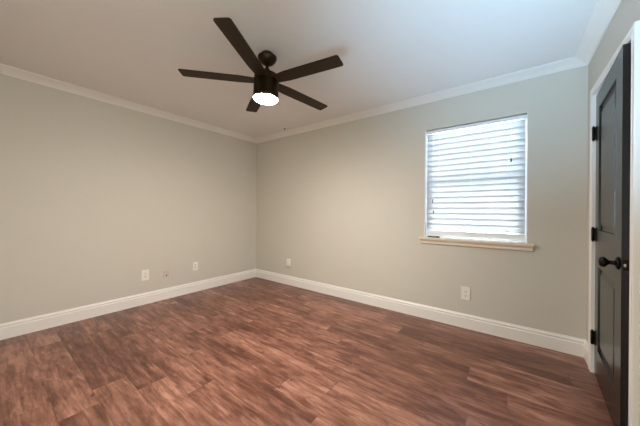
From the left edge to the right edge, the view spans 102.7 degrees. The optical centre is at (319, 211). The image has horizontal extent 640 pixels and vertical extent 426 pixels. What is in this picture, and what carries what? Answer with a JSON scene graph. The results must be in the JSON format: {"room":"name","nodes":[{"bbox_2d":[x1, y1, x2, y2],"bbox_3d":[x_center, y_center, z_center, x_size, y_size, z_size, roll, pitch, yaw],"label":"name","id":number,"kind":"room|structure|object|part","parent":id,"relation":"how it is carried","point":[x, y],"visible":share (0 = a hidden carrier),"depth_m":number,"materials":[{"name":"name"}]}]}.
{"room":"empty bedroom","nodes":[
{"label":"empty bedroom","id":0,"kind":"room"},
{"bbox_2d":[0,74,256,323],"bbox_3d":[-2.166,-0.067,3.336,0.150,2.440,3.525,0,0,37],"label":"wall","id":1,"kind":"structure","parent":0,"point":[95,194],"depth_m":2.88,"materials":[{"name":"beige paint"}]},
{"bbox_2d":[0,269,255,339],"bbox_3d":[-2.108,1.082,3.286,0.016,0.143,3.225,0,0,37],"label":"baseboard","id":2,"kind":"structure","parent":1,"relation":"attached to","point":[11,329],"depth_m":2.89,"materials":[{"name":"white paint"}]},
{"bbox_2d":[0,63,256,142],"bbox_3d":[-2.061,-1.257,3.264,0.090,0.058,3.225,0,0,37],"label":"crown molding","id":3,"kind":"structure","parent":1,"relation":"attached to","point":[4,69],"depth_m":2.85,"materials":[{"name":"white paint"}]},
{"bbox_2d":[141,269,148,280],"bbox_3d":[-2.180,0.790,3.193,0.009,0.132,0.082,0,0,37],"label":"wall outlet","id":4,"kind":"object","parent":1,"relation":"attached to","point":[144,273],"visible":1,"depth_m":3.19,"materials":[{"name":"white plastic"}]},
{"bbox_2d":[163,270,168,277],"bbox_3d":[-2.030,0.825,3.386,0.018,0.090,0.074,0,0,37],"label":"blank wall plate","id":5,"kind":"object","parent":1,"relation":"attached to","point":[165,273],"visible":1,"depth_m":3.38,"materials":[{"name":"paint"}]},
{"bbox_2d":[193,262,197,270],"bbox_3d":[-1.799,0.786,3.699,0.009,0.122,0.070,0,0,37],"label":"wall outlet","id":6,"kind":"object","parent":1,"relation":"attached to","point":[195,264],"visible":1,"depth_m":3.69,"materials":[{"name":"white plastic"}]},
{"bbox_2d":[0,0,596,137],"bbox_3d":[-0.160,-1.321,1.833,5.148,0.100,3.525,0,0,37],"label":"ceiling","id":7,"kind":"structure","parent":0,"point":[390,51],"depth_m":1.96,"materials":[{"name":"white paint"}]},
{"bbox_2d":[178,17,342,111],"bbox_3d":[-0.395,-1.077,2.061,1.249,0.392,1.251,0,0,37],"label":"ceiling fan","id":8,"kind":"object","parent":7,"relation":"hanging from","point":[267,85],"visible":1,"depth_m":1.96,"materials":[{"name":"brown wood"}]},
{"bbox_3d":[-0.797,-1.061,2.009,0.564,0.007,0.111,2,3,-8],"label":"blade","id":9,"kind":"part","parent":8,"relation":"part of","materials":[{"name":"brown wood"}]},
{"bbox_3d":[-0.497,-1.060,1.694,0.111,0.007,0.564,6,-1,11],"label":"blade","id":10,"kind":"part","parent":8,"relation":"part of","materials":[{"name":"brown wood"}]},
{"bbox_3d":[-0.590,-1.040,2.391,0.111,0.007,0.564,-2,0,-26],"label":"blade","id":11,"kind":"part","parent":8,"relation":"part of","materials":[{"name":"brown wood"}]},
{"bbox_2d":[254,93,277,104],"bbox_3d":[-0.436,-0.897,2.053,0.191,0.031,0.191,0,0,37],"label":"diffuser","id":12,"kind":"object","parent":8,"relation":"attached to","point":[262,98],"depth_m":2.02,"materials":[{"name":"white glass"}]},
{"bbox_3d":[-0.163,-1.027,2.312,0.564,0.007,0.111,4,-7,-44],"label":"blade","id":13,"kind":"part","parent":8,"relation":"part of","materials":[{"name":"brown wood"}]},
{"bbox_3d":[-0.105,-1.039,1.881,0.564,0.007,0.111,1,-7,28],"label":"blade","id":14,"kind":"part","parent":8,"relation":"part of","materials":[{"name":"brown wood"}]},
{"bbox_2d":[0,277,613,425],"bbox_3d":[-0.179,1.219,1.833,5.148,0.100,3.525,0,0,37],"label":"floor","id":15,"kind":"structure","parent":0,"point":[255,351],"depth_m":1.89,"materials":[{"name":"brown wood"}]},
{"bbox_2d":[256,65,587,339],"bbox_3d":[0.905,-0.043,3.136,4.998,2.440,0.150,0,0,37],"label":"wall","id":16,"kind":"structure","parent":0,"point":[344,202],"depth_m":2.87,"materials":[{"name":"beige paint"}]},
{"bbox_2d":[286,259,290,266],"bbox_3d":[-0.499,0.814,4.070,0.083,0.120,0.040,0,0,37],"label":"wall outlet","id":17,"kind":"object","parent":16,"relation":"attached to","point":[288,261],"visible":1,"depth_m":4.04,"materials":[{"name":"paint"}]},
{"bbox_2d":[256,269,584,356],"bbox_3d":[0.507,1.102,3.325,4.148,0.143,0.016,0,0,37],"label":"baseboard","id":18,"kind":"structure","parent":16,"relation":"attached to","point":[545,339],"depth_m":2.68,"materials":[{"name":"white paint"}]},
{"bbox_2d":[256,57,586,142],"bbox_3d":[0.503,-1.237,3.296,4.148,0.058,0.090,0,0,37],"label":"crown molding","id":19,"kind":"structure","parent":16,"relation":"attached to","point":[573,62],"depth_m":2.67,"materials":[{"name":"white paint"}]},
{"bbox_2d":[461,286,469,300],"bbox_3d":[1.480,0.831,2.599,0.084,0.134,0.009,0,0,37],"label":"wall outlet","id":20,"kind":"object","parent":16,"relation":"attached to","point":[465,291],"visible":1,"depth_m":2.60,"materials":[{"name":"white plastic"}]},
{"bbox_2d":[419,113,533,250],"bbox_3d":[1.552,-0.274,2.622,0.988,1.249,0.192,0,0,37],"label":"window","id":21,"kind":"structure","parent":16,"relation":"in","point":[510,244],"depth_m":2.52,"materials":[{"name":"white plastic"}]},
{"bbox_2d":[426,114,526,239],"bbox_3d":[1.541,-0.316,2.608,0.872,1.148,0.079,0,0,37],"label":"window blind","id":22,"kind":"object","parent":21,"relation":"attached to","point":[476,171],"visible":1,"depth_m":2.57,"materials":[{"name":"white plastic"}]},
{"bbox_3d":[1.542,0.232,2.614,0.860,0.052,0.018,0,0,37],"label":"rail","id":23,"kind":"part","parent":22,"relation":"part of","materials":[{"name":"white plastic"}]},
{"bbox_3d":[1.528,0.294,2.597,0.988,0.022,0.129,0,0,37],"label":"sill","id":24,"kind":"part","parent":21,"relation":"part of","materials":[{"name":"beige paint"}]},
{"bbox_2d":[586,0,639,425],"bbox_3d":[1.207,-0.041,0.703,0.110,2.440,3.375,0,0,37],"label":"wall","id":25,"kind":"structure","parent":0,"point":[627,12],"depth_m":1.65,"materials":[{"name":"beige paint"}]},
{"bbox_2d":[584,340,587,364],"bbox_3d":[2.102,1.115,2.010,0.016,0.143,0.200,0,0,37],"label":"baseboard","id":26,"kind":"structure","parent":25,"relation":"attached to","point":[585,342],"depth_m":2.03,"materials":[{"name":"white paint"}]},
{"bbox_2d":[575,0,620,64],"bbox_3d":[1.181,-1.232,0.823,0.090,0.058,3.225,0,0,37],"label":"crown molding","id":27,"kind":"structure","parent":25,"relation":"attached to","point":[604,11],"depth_m":1.71,"materials":[{"name":"white paint"}]},
{"bbox_2d":[590,43,630,425],"bbox_3d":[1.785,0.165,1.575,0.180,2.018,0.778,0,0,40],"label":"door","id":28,"kind":"structure","parent":25,"relation":"in","point":[610,234],"depth_m":1.44,"materials":[{"name":"black paint"}]},
{"bbox_3d":[1.538,0.270,1.367,0.073,0.066,0.066,0,0,40],"label":"knob","id":29,"kind":"part","parent":28,"relation":"part of","materials":[{"name":"black metal"}]},
{"bbox_3d":[1.538,0.270,1.284,0.025,0.056,0.002,0,0,40],"label":"latch plate","id":30,"kind":"part","parent":28,"relation":"part of","materials":[{"name":"metal"}]},
{"bbox_2d":[588,20,639,425],"bbox_3d":[1.827,0.134,1.547,0.132,2.100,0.880,0,0,37],"label":"door frame","id":31,"kind":"structure","parent":25,"relation":"attached to","point":[633,35],"depth_m":1.24,"materials":[{"name":"white paint"}]}
]}

